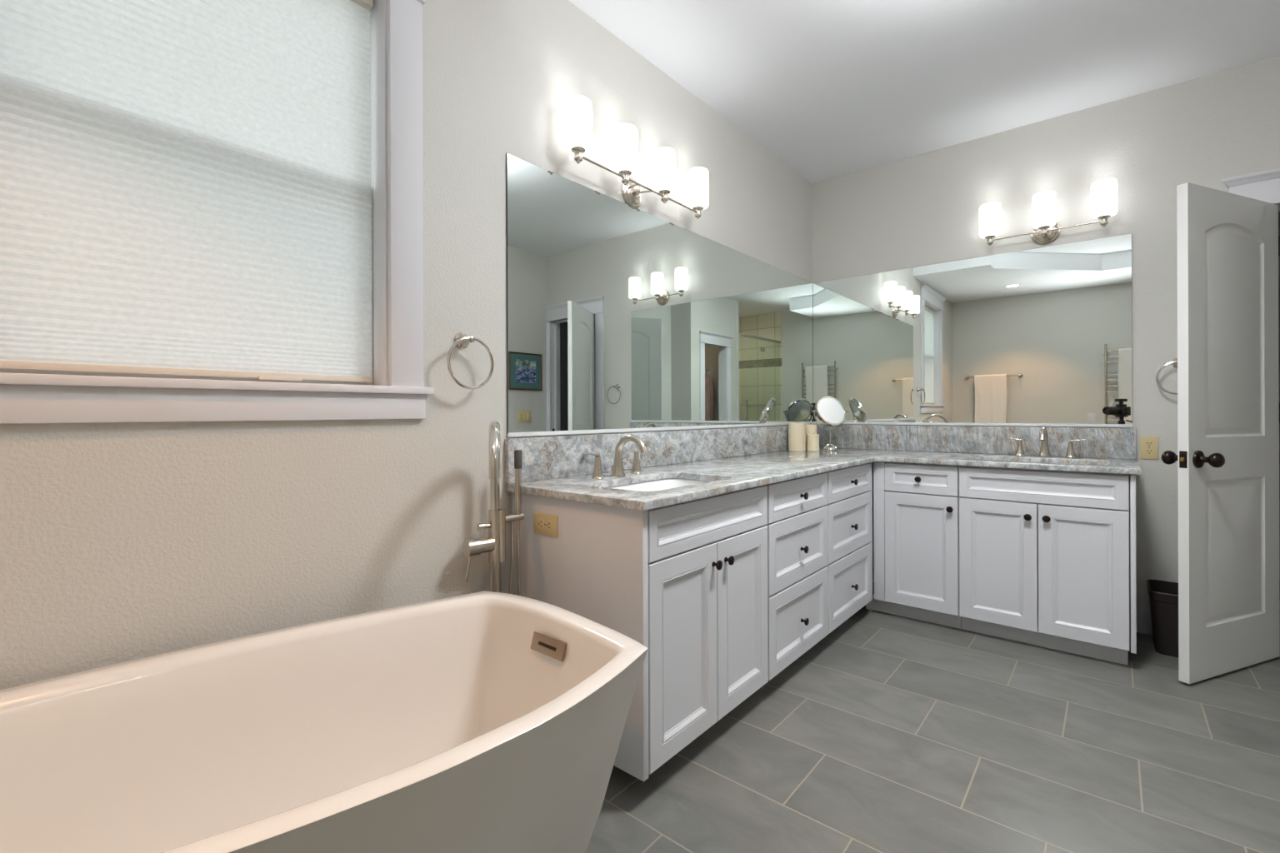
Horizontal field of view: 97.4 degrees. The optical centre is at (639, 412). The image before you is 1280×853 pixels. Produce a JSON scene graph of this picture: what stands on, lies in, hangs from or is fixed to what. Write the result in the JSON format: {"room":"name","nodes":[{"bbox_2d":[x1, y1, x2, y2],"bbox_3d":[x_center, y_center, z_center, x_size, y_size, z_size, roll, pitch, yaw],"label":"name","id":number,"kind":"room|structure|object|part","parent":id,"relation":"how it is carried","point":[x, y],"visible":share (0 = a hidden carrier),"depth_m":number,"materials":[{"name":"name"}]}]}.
{"room":"bathroom","nodes":[
{"label":"bathroom","id":0,"kind":"room"},
{"bbox_2d":[0,0,812,690],"bbox_3d":[-0.302,-0.236,2.247,0.140,2.714,4.766,0,0,40],"label":"wall","id":1,"kind":"structure","parent":0,"point":[120,542],"depth_m":1.65,"materials":[{"name":"grey paint"}]},
{"bbox_2d":[0,0,433,424],"bbox_3d":[-1.024,-0.679,1.353,0.188,1.401,1.054,0,0,40],"label":"window","id":2,"kind":"structure","parent":1,"relation":"in","point":[397,391],"depth_m":1.62,"materials":[{"name":"white"}]},
{"bbox_3d":[-1.057,-0.372,1.382,0.026,0.593,0.784,0,0,40],"label":"sash","id":3,"kind":"part","parent":2,"relation":"part of","materials":[{"name":"white fabric"}]},
{"bbox_2d":[0,0,373,383],"bbox_3d":[-1.035,-0.648,1.363,0.038,1.133,0.760,0,0,40],"label":"cellular shade","id":4,"kind":"object","parent":2,"relation":"attached to","point":[185,185],"visible":1,"depth_m":1.32,"materials":[{"name":"fabric"}]},
{"bbox_3d":[-1.033,-0.094,1.362,0.021,0.016,0.760,0,0,40],"label":"rail","id":5,"kind":"part","parent":4,"relation":"part of","materials":[{"name":"beige plastic"}]},
{"bbox_3d":[-1.037,-1.198,1.363,0.038,0.033,0.760,0,0,40],"label":"head rail","id":6,"kind":"part","parent":4,"relation":"part of","materials":[{"name":"beige plastic"}]},
{"bbox_3d":[-0.692,-0.653,1.661,0.020,1.155,0.100,0,0,40],"label":"casing","id":7,"kind":"part","parent":2,"relation":"part of","materials":[{"name":"white"}]},
{"bbox_2d":[446,332,493,389],"bbox_3d":[-0.552,-0.164,1.792,0.063,0.185,0.167,0,0,40],"label":"towel ring","id":8,"kind":"object","parent":1,"relation":"attached to","point":[462,341],"visible":1,"depth_m":1.79,"materials":[{"name":"silver metal"}]},
{"bbox_3d":[-0.552,-0.231,1.792,0.063,0.052,0.052,0,0,40],"label":"wall post","id":9,"kind":"part","parent":8,"relation":"part of","materials":[{"name":"silver metal"}]},
{"bbox_2d":[564,95,709,219],"bbox_3d":[0.013,-1.024,2.412,0.134,0.272,0.896,0,0,40],"label":"vanity light","id":10,"kind":"object","parent":1,"relation":"attached to","point":[577,108],"visible":1,"depth_m":2.28,"materials":[{"name":"white glass"}]},
{"bbox_2d":[570,145,585,163],"bbox_3d":[-0.230,-0.956,2.100,0.056,0.052,0.056,0,0,40],"label":"socket","id":11,"kind":"object","parent":10,"relation":"attached to","point":[578,151],"depth_m":2.09,"materials":[{"name":"silver metal"}]},
{"bbox_3d":[-0.231,-1.071,2.100,0.104,0.177,0.104,0,0,40],"label":"lamp shade","id":12,"kind":"part","parent":10,"relation":"part of","materials":[{"name":"white glass"}]},
{"bbox_2d":[618,170,631,184],"bbox_3d":[-0.060,-0.956,2.301,0.056,0.052,0.056,0,0,40],"label":"socket","id":13,"kind":"object","parent":10,"relation":"attached to","point":[624,174],"depth_m":2.29,"materials":[{"name":"silver metal"}]},
{"bbox_3d":[-0.061,-1.072,2.301,0.104,0.177,0.104,0,0,40],"label":"lamp shade","id":14,"kind":"part","parent":10,"relation":"part of","materials":[{"name":"white glass"}]},
{"bbox_3d":[0.024,-0.964,2.457,0.072,0.014,0.009,0,0,30],"label":"arm","id":15,"kind":"part","parent":10,"relation":"part of","materials":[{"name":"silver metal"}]},
{"bbox_3d":[0.109,-1.072,2.503,0.104,0.177,0.104,0,0,40],"label":"lamp shade","id":16,"kind":"part","parent":10,"relation":"part of","materials":[{"name":"white glass"}]},
{"bbox_2d":[658,189,670,203],"bbox_3d":[0.109,-0.957,2.503,0.056,0.052,0.056,0,0,40],"label":"socket","id":17,"kind":"object","parent":10,"relation":"attached to","point":[663,193],"depth_m":2.49,"materials":[{"name":"silver metal"}]},
{"bbox_2d":[692,205,703,219],"bbox_3d":[0.279,-0.958,2.705,0.056,0.052,0.056,0,0,40],"label":"socket","id":18,"kind":"object","parent":10,"relation":"attached to","point":[697,209],"depth_m":2.69,"materials":[{"name":"silver metal"}]},
{"bbox_3d":[0.278,-1.073,2.705,0.104,0.177,0.104,0,0,40],"label":"lamp shade","id":19,"kind":"part","parent":10,"relation":"part of","materials":[{"name":"white glass"}]},
{"bbox_2d":[505,425,788,484],"bbox_3d":[0.372,0.166,2.923,0.020,0.155,2.582,0,0,40],"label":"backsplash","id":20,"kind":"structure","parent":1,"relation":"attached to","point":[545,457],"depth_m":2.42,"materials":[{"name":"stone"}]},
{"bbox_2d":[505,153,813,437],"bbox_3d":[0.374,-0.408,2.936,0.010,0.983,2.589,0,0,40],"label":"wall mirror","id":21,"kind":"object","parent":1,"relation":"attached to","point":[621,317],"visible":1,"depth_m":2.46,"materials":[{"name":"grey mirror"}]},
{"bbox_2d":[568,0,1279,184],"bbox_3d":[1.597,-1.650,1.614,3.910,0.100,6.246,0,0,40],"label":"ceiling","id":22,"kind":"structure","parent":0,"point":[830,89],"depth_m":2.52,"materials":[{"name":"white paint"}]},
{"bbox_2d":[585,583,1279,852],"bbox_3d":[1.636,1.154,1.602,3.750,0.080,6.226,0,0,40],"label":"floor","id":23,"kind":"structure","parent":0,"point":[891,733],"depth_m":1.81,"materials":[{"name":"tile"}]},
{"bbox_2d":[0,590,648,852],"bbox_3d":[-0.706,0.812,0.942,0.844,0.619,1.495,0,0,40],"label":"bathtub","id":24,"kind":"object","parent":23,"relation":"on","point":[483,722],"visible":1,"depth_m":1.15,"materials":[{"name":"white ceramic"}]},
{"bbox_3d":[-0.231,0.587,1.412,0.120,0.042,0.017,0,0,40],"label":"overflow plate","id":25,"kind":"part","parent":24,"relation":"part of","materials":[{"name":"silver metal"}]},
{"bbox_2d":[462,420,524,596],"bbox_3d":[-0.471,0.573,1.717,0.175,1.096,0.310,0,0,1],"label":"tub filler","id":26,"kind":"object","parent":23,"relation":"on","point":[495,544],"visible":0.7,"depth_m":1.80,"materials":[{"name":"silver metal"}]},
{"bbox_3d":[-0.536,0.487,1.756,0.021,0.086,0.009,0,0,-32],"label":"mixer lever","id":27,"kind":"part","parent":26,"relation":"part of","materials":[{"name":"silver metal"}]},
{"bbox_3d":[-0.509,0.424,1.780,0.086,0.052,0.052,0,0,-43],"label":"mixer knob","id":28,"kind":"part","parent":26,"relation":"part of","materials":[{"name":"silver metal"}]},
{"bbox_3d":[-0.495,0.364,1.794,0.044,0.023,0.024,0,0,-43],"label":"diverter knob","id":29,"kind":"part","parent":26,"relation":"part of","materials":[{"name":"silver metal"}]},
{"bbox_3d":[-0.438,0.171,1.697,0.032,0.291,0.282,0,0,-14],"label":"gooseneck spout","id":30,"kind":"part","parent":26,"relation":"part of","materials":[{"name":"silver metal"}]},
{"bbox_3d":[-0.467,0.801,1.818,0.100,0.640,0.100,0,0,40],"label":"floor post","id":31,"kind":"part","parent":26,"relation":"part of","materials":[{"name":"silver metal"}]},
{"bbox_2d":[511,485,768,781],"bbox_3d":[0.033,0.696,2.045,0.625,0.846,0.750,0,0,40],"label":"vanity cabinet","id":32,"kind":"object","parent":23,"relation":"on","point":[687,582],"visible":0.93,"depth_m":1.77,"materials":[{"name":"white wood"}]},
{"bbox_2d":[534,511,557,537],"bbox_3d":[-0.309,0.367,1.837,0.115,0.070,0.008,0,0,40],"label":"wall outlet","id":33,"kind":"object","parent":32,"relation":"attached to","point":[544,524],"visible":1,"depth_m":1.83,"materials":[{"name":"beige plastic"}]},
{"bbox_2d":[537,519,544,529],"bbox_3d":[-0.326,0.367,1.847,0.029,0.033,0.002,0,0,40],"label":"receptacle","id":34,"kind":"object","parent":33,"relation":"attached to","point":[540,522],"depth_m":1.84,"materials":[{"name":"beige plastic"}]},
{"bbox_2d":[545,520,551,530],"bbox_3d":[-0.296,0.366,1.822,0.029,0.033,0.002,0,0,40],"label":"receptacle","id":35,"kind":"object","parent":33,"relation":"attached to","point":[547,522],"depth_m":1.82,"materials":[{"name":"beige plastic"}]},
{"bbox_3d":[-0.212,0.656,1.776,0.596,0.763,0.023,0,0,40],"label":"panel","id":36,"kind":"part","parent":32,"relation":"part of","materials":[{"name":"white wood"}]},
{"bbox_3d":[0.136,0.733,1.741,0.020,0.596,0.356,0,0,40],"label":"door","id":37,"kind":"part","parent":32,"relation":"part of","materials":[{"name":"white wood"}]},
{"bbox_3d":[0.250,0.355,1.879,0.020,0.148,0.715,0,0,40],"label":"false drawer","id":38,"kind":"part","parent":32,"relation":"part of","materials":[{"name":"white wood"}]},
{"bbox_3d":[0.253,0.501,1.844,0.029,0.032,0.032,0,0,40],"label":"knob","id":39,"kind":"part","parent":32,"relation":"part of","materials":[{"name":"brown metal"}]},
{"bbox_3d":[0.302,0.500,1.902,0.029,0.032,0.032,0,0,40],"label":"knob","id":40,"kind":"part","parent":32,"relation":"part of","materials":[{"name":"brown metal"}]},
{"bbox_3d":[0.367,0.732,2.017,0.020,0.596,0.355,0,0,40],"label":"door","id":41,"kind":"part","parent":32,"relation":"part of","materials":[{"name":"white wood"}]},
{"bbox_2d":[505,447,1140,510],"bbox_3d":[1.021,0.255,2.391,1.697,0.026,2.603,0,0,40],"label":"countertop","id":42,"kind":"structure","parent":32,"relation":"on","point":[727,475],"depth_m":2.39,"materials":[{"name":"stone"}]},
{"bbox_2d":[583,435,648,479],"bbox_3d":[-0.044,0.165,2.127,0.180,0.161,0.360,0,0,40],"label":"widespread faucet","id":43,"kind":"object","parent":42,"relation":"on","point":[617,471],"visible":1,"depth_m":2.14,"materials":[{"name":"silver metal"}]},
{"bbox_3d":[-0.176,0.155,2.054,0.021,0.017,0.079,0,0,40],"label":"lever","id":44,"kind":"part","parent":43,"relation":"part of","materials":[{"name":"silver metal"}]},
{"bbox_3d":[-0.156,0.203,2.077,0.048,0.086,0.048,0,0,40],"label":"handle","id":45,"kind":"part","parent":43,"relation":"part of","materials":[{"name":"silver metal"}]},
{"bbox_3d":[-0.042,0.165,2.125,0.175,0.161,0.062,0,0,40],"label":"spout","id":46,"kind":"part","parent":43,"relation":"part of","materials":[{"name":"silver metal"}]},
{"bbox_3d":[-0.015,0.202,2.246,0.048,0.086,0.048,0,0,40],"label":"handle","id":47,"kind":"part","parent":43,"relation":"part of","materials":[{"name":"silver metal"}]},
{"bbox_2d":[607,478,708,491],"bbox_3d":[0.080,0.343,2.021,0.355,0.142,0.579,0,0,40],"label":"sink","id":48,"kind":"object","parent":42,"relation":"in","point":[663,484],"visible":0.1,"depth_m":2.24,"materials":[{"name":"white ceramic"}]},
{"bbox_2d":[788,421,805,451],"bbox_3d":[0.985,0.149,3.532,0.104,0.185,0.104,0,0,40],"label":"pillar candle","id":49,"kind":"object","parent":42,"relation":"on","point":[797,432],"visible":1,"depth_m":3.49,"materials":[{"name":"beige wax"}]},
{"bbox_2d":[805,423,816,449],"bbox_3d":[1.094,0.155,3.615,0.084,0.172,0.084,0,0,40],"label":"pillar candle","id":50,"kind":"object","parent":42,"relation":"on","point":[810,428],"visible":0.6,"depth_m":3.58,"materials":[{"name":"beige wax"}]},
{"bbox_2d":[806,434,819,451],"bbox_3d":[1.085,0.185,3.527,0.074,0.113,0.074,0,0,40],"label":"pillar candle","id":51,"kind":"object","parent":42,"relation":"on","point":[812,440],"visible":1,"depth_m":3.50,"materials":[{"name":"beige wax"}]},
{"bbox_2d":[811,395,848,450],"bbox_3d":[1.214,0.068,3.588,0.262,0.345,0.116,0,0,-16],"label":"makeup mirror","id":52,"kind":"object","parent":42,"relation":"on","point":[828,410],"visible":0.99,"depth_m":3.57,"materials":[{"name":"silver metal"}]},
{"bbox_2d":[1005,426,1088,458],"bbox_3d":[2.120,0.157,2.952,0.360,0.161,0.180,0,0,40],"label":"widespread faucet","id":53,"kind":"object","parent":42,"relation":"on","point":[1044,452],"visible":1,"depth_m":2.97,"materials":[{"name":"silver metal"}]},
{"bbox_3d":[2.047,0.148,3.084,0.079,0.017,0.021,0,0,40],"label":"lever","id":54,"kind":"part","parent":53,"relation":"part of","materials":[{"name":"silver metal"}]},
{"bbox_3d":[2.071,0.195,3.064,0.048,0.086,0.048,0,0,40],"label":"handle","id":55,"kind":"part","parent":53,"relation":"part of","materials":[{"name":"silver metal"}]},
{"bbox_3d":[2.118,0.157,2.950,0.062,0.161,0.175,0,0,40],"label":"spout","id":56,"kind":"part","parent":53,"relation":"part of","materials":[{"name":"silver metal"}]},
{"bbox_3d":[2.239,0.194,2.923,0.048,0.086,0.048,0,0,40],"label":"handle","id":57,"kind":"part","parent":53,"relation":"part of","materials":[{"name":"silver metal"}]},
{"bbox_3d":[2.263,0.147,2.903,0.079,0.017,0.021,0,0,40],"label":"lever","id":58,"kind":"part","parent":53,"relation":"part of","materials":[{"name":"silver metal"}]},
{"bbox_2d":[764,472,828,680],"bbox_3d":[0.466,0.695,2.559,0.624,0.846,0.589,0,0,40],"label":"base cabinet","id":59,"kind":"object","parent":23,"relation":"on","point":[797,599],"visible":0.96,"depth_m":2.35,"materials":[{"name":"white wood"}]},
{"bbox_3d":[0.674,0.570,2.383,0.020,0.274,0.579,0,0,40],"label":"drawer","id":60,"kind":"part","parent":59,"relation":"part of","materials":[{"name":"white wood"}]},
{"bbox_3d":[0.674,0.353,2.383,0.020,0.148,0.579,0,0,40],"label":"drawer","id":61,"kind":"part","parent":59,"relation":"part of","materials":[{"name":"white wood"}]},
{"bbox_3d":[0.675,0.872,2.383,0.020,0.315,0.579,0,0,40],"label":"drawer","id":62,"kind":"part","parent":59,"relation":"part of","materials":[{"name":"white wood"}]},
{"bbox_3d":[0.692,0.352,2.368,0.029,0.032,0.032,0,0,40],"label":"knob","id":63,"kind":"part","parent":59,"relation":"part of","materials":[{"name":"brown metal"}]},
{"bbox_3d":[0.693,0.577,2.368,0.029,0.032,0.032,0,0,40],"label":"knob","id":64,"kind":"part","parent":59,"relation":"part of","materials":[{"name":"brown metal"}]},
{"bbox_3d":[0.694,0.880,2.368,0.029,0.032,0.032,0,0,40],"label":"knob","id":65,"kind":"part","parent":59,"relation":"part of","materials":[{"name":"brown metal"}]},
{"bbox_2d":[825,462,872,634],"bbox_3d":[0.861,0.694,3.030,0.624,0.846,0.638,0,0,40],"label":"base cabinet","id":66,"kind":"object","parent":23,"relation":"on","point":[849,505],"visible":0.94,"depth_m":2.82,"materials":[{"name":"white wood"}]},
{"bbox_3d":[1.062,0.569,2.844,0.020,0.274,0.601,0,0,40],"label":"drawer","id":67,"kind":"part","parent":66,"relation":"part of","materials":[{"name":"white wood"}]},
{"bbox_3d":[1.063,0.870,2.844,0.020,0.315,0.601,0,0,40],"label":"drawer","id":68,"kind":"part","parent":66,"relation":"part of","materials":[{"name":"white wood"}]},
{"bbox_3d":[1.061,0.352,2.844,0.020,0.148,0.601,0,0,40],"label":"drawer","id":69,"kind":"part","parent":66,"relation":"part of","materials":[{"name":"white wood"}]},
{"bbox_3d":[1.080,0.351,2.828,0.029,0.032,0.032,0,0,40],"label":"knob","id":70,"kind":"part","parent":66,"relation":"part of","materials":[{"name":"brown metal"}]},
{"bbox_3d":[1.081,0.879,2.828,0.029,0.032,0.032,0,0,40],"label":"knob","id":71,"kind":"part","parent":66,"relation":"part of","materials":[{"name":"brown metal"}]},
{"bbox_3d":[1.080,0.576,2.828,0.029,0.032,0.032,0,0,40],"label":"knob","id":72,"kind":"part","parent":66,"relation":"part of","materials":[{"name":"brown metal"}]},
{"bbox_2d":[865,461,961,629],"bbox_3d":[1.597,0.691,3.199,0.480,0.846,0.624,0,0,40],"label":"vanity cabinet","id":73,"kind":"object","parent":23,"relation":"on","point":[916,506],"visible":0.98,"depth_m":2.96,"materials":[{"name":"white wood"}]},
{"bbox_3d":[1.451,0.349,2.932,0.032,0.032,0.029,0,0,40],"label":"knob","id":74,"kind":"part","parent":73,"relation":"part of","materials":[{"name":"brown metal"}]},
{"bbox_3d":[1.469,0.350,2.949,0.352,0.148,0.020,0,0,40],"label":"drawer","id":75,"kind":"part","parent":73,"relation":"part of","materials":[{"name":"white wood"}]},
{"bbox_3d":[1.470,0.729,2.949,0.352,0.596,0.020,0,0,40],"label":"door","id":76,"kind":"part","parent":73,"relation":"part of","materials":[{"name":"white wood"}]},
{"bbox_3d":[1.564,0.490,2.837,0.032,0.032,0.029,0,0,40],"label":"knob","id":77,"kind":"part","parent":73,"relation":"part of","materials":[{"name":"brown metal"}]},
{"bbox_2d":[959,465,1136,664],"bbox_3d":[2.039,0.690,2.828,0.670,0.846,0.625,0,0,40],"label":"vanity cabinet","id":78,"kind":"object","parent":23,"relation":"on","point":[1047,558],"visible":0.96,"depth_m":2.59,"materials":[{"name":"white wood"}]},
{"bbox_3d":[1.732,0.728,2.728,0.321,0.596,0.020,0,0,40],"label":"door","id":79,"kind":"part","parent":78,"relation":"part of","materials":[{"name":"white wood"}]},
{"bbox_3d":[1.812,0.490,2.628,0.032,0.032,0.029,0,0,40],"label":"knob","id":80,"kind":"part","parent":78,"relation":"part of","materials":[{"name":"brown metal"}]},
{"bbox_3d":[1.855,0.349,2.625,0.644,0.148,0.020,0,0,40],"label":"false drawer","id":81,"kind":"part","parent":78,"relation":"part of","materials":[{"name":"white wood"}]},
{"bbox_3d":[1.867,0.489,2.583,0.032,0.032,0.029,0,0,40],"label":"knob","id":82,"kind":"part","parent":78,"relation":"part of","materials":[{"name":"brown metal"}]},
{"bbox_3d":[1.980,0.727,2.520,0.319,0.596,0.020,0,0,40],"label":"door","id":83,"kind":"part","parent":78,"relation":"part of","materials":[{"name":"white wood"}]},
{"bbox_3d":[2.298,0.647,2.629,0.018,0.763,0.596,0,0,40],"label":"panel","id":84,"kind":"part","parent":78,"relation":"part of","materials":[{"name":"white wood"}]},
{"bbox_2d":[1146,579,1178,657],"bbox_3d":[2.513,0.967,2.616,0.224,0.288,0.256,0,0,40],"label":"waste bin","id":85,"kind":"object","parent":23,"relation":"on","point":[1163,595],"visible":0.52,"depth_m":2.57,"materials":[{"name":"black plastic"}]},
{"bbox_2d":[811,55,1279,632],"bbox_3d":[2.375,-0.246,3.032,2.950,2.714,0.120,0,0,40],"label":"wall","id":86,"kind":"structure","parent":0,"point":[922,209],"depth_m":2.87,"materials":[{"name":"grey paint"}]},
{"bbox_2d":[812,233,1132,427],"bbox_3d":[1.848,-0.413,3.389,1.684,0.983,0.010,0,0,40],"label":"wall mirror","id":87,"kind":"object","parent":86,"relation":"attached to","point":[1040,337],"visible":1,"depth_m":3.25,"materials":[{"name":"grey mirror"}]},
{"bbox_2d":[816,425,1136,459],"bbox_3d":[1.852,0.161,3.380,1.697,0.155,0.020,0,0,40],"label":"backsplash","id":88,"kind":"structure","parent":86,"relation":"attached to","point":[1121,443],"depth_m":3.26,"materials":[{"name":"stone"}]},
{"bbox_2d":[979,177,1117,245],"bbox_3d":[2.178,-1.045,3.029,0.601,0.256,0.134,0,0,40],"label":"vanity light","id":89,"kind":"object","parent":86,"relation":"attached to","point":[1045,231],"visible":1,"depth_m":2.98,"materials":[{"name":"white glass"}]},
{"bbox_2d":[984,235,995,245],"bbox_3d":[1.978,-0.968,3.178,0.056,0.052,0.056,0,0,40],"label":"socket","id":90,"kind":"object","parent":89,"relation":"attached to","point":[990,237],"depth_m":3.16,"materials":[{"name":"silver metal"}]},
{"bbox_3d":[1.978,-1.084,3.178,0.104,0.177,0.104,0,0,40],"label":"lamp shade","id":91,"kind":"part","parent":89,"relation":"part of","materials":[{"name":"white glass"}]},
{"bbox_2d":[1037,225,1049,236],"bbox_3d":[2.169,-0.969,3.018,0.056,0.052,0.056,0,0,40],"label":"socket","id":92,"kind":"object","parent":89,"relation":"attached to","point":[1043,228],"depth_m":3.01,"materials":[{"name":"silver metal"}]},
{"bbox_3d":[2.168,-1.084,3.018,0.104,0.177,0.104,0,0,40],"label":"lamp shade","id":93,"kind":"part","parent":89,"relation":"part of","materials":[{"name":"white glass"}]},
{"bbox_2d":[1097,215,1110,226],"bbox_3d":[2.359,-0.970,2.858,0.056,0.052,0.056,0,0,40],"label":"socket","id":94,"kind":"object","parent":89,"relation":"attached to","point":[1103,218],"depth_m":2.85,"materials":[{"name":"silver metal"}]},
{"bbox_3d":[2.358,-1.085,2.858,0.104,0.177,0.104,0,0,40],"label":"lamp shade","id":95,"kind":"part","parent":89,"relation":"part of","materials":[{"name":"white glass"}]},
{"bbox_2d":[1137,605,1152,635],"bbox_3d":[2.631,1.042,2.733,0.320,0.137,0.014,0,0,40],"label":"baseboard","id":96,"kind":"structure","parent":86,"relation":"attached to","point":[1144,621],"depth_m":2.81,"materials":[{"name":"white"}]},
{"bbox_2d":[1140,436,1159,459],"bbox_3d":[2.543,0.178,2.808,0.070,0.115,0.008,0,0,40],"label":"wall outlet","id":97,"kind":"object","parent":86,"relation":"attached to","point":[1148,445],"visible":1,"depth_m":2.81,"materials":[{"name":"beige plastic"}]},
{"bbox_2d":[1145,440,1153,447],"bbox_3d":[2.541,0.158,2.806,0.033,0.029,0.002,0,0,40],"label":"receptacle","id":98,"kind":"object","parent":97,"relation":"attached to","point":[1147,443],"depth_m":2.81,"materials":[{"name":"beige plastic"}]},
{"bbox_2d":[1145,449,1154,454],"bbox_3d":[2.542,0.197,2.806,0.033,0.029,0.002,0,0,40],"label":"receptacle","id":99,"kind":"object","parent":97,"relation":"attached to","point":[1147,452],"depth_m":2.80,"materials":[{"name":"beige plastic"}]},
{"bbox_2d":[1155,357,1177,394],"bbox_3d":[2.606,-0.175,2.719,0.167,0.185,0.063,0,0,40],"label":"towel ring","id":100,"kind":"object","parent":86,"relation":"attached to","point":[1174,362],"visible":0.36,"depth_m":2.74,"materials":[{"name":"silver metal"}]},
{"bbox_3d":[2.606,-0.241,2.719,0.052,0.052,0.063,0,0,40],"label":"wall post","id":101,"kind":"part","parent":100,"relation":"part of","materials":[{"name":"silver metal"}]},
{"bbox_2d":[1161,182,1279,684],"bbox_3d":[2.539,0.084,2.417,0.722,2.030,0.193,0,0,-21],"label":"door","id":102,"kind":"structure","parent":86,"relation":"in","point":[1227,457],"depth_m":2.38,"materials":[{"name":"white paint"}]},
{"bbox_3d":[2.250,0.192,2.366,0.072,0.072,0.079,0,0,-21],"label":"knob","id":103,"kind":"part","parent":102,"relation":"part of","materials":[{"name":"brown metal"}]},
{"bbox_3d":[2.212,0.192,2.290,0.002,0.069,0.025,0,0,-21],"label":"latch plate","id":104,"kind":"part","parent":102,"relation":"part of","materials":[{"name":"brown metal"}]},
{"bbox_3d":[2.291,0.192,2.259,0.072,0.072,0.079,0,0,-21],"label":"knob","id":105,"kind":"part","parent":102,"relation":"part of","materials":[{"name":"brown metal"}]},
{"bbox_2d":[1221,167,1279,211],"bbox_3d":[3.102,0.011,2.390,0.895,2.196,0.168,0,0,40],"label":"door frame","id":106,"kind":"structure","parent":86,"relation":"attached to","point":[1264,186],"depth_m":2.55,"materials":[{"name":"white wood"}]},
{"bbox_3d":[3.060,-1.069,2.345,0.895,0.036,0.048,0,0,40],"label":"crown","id":107,"kind":"part","parent":106,"relation":"part of","materials":[{"name":"white wood"}]},
{"bbox_2d":[1278,211,1279,580],"bbox_3d":[3.582,-0.250,3.030,1.800,2.714,1.430,0,0,40],"label":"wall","id":108,"kind":"structure","parent":0,"point":[1278,212],"depth_m":3.50,"materials":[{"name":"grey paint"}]}
]}

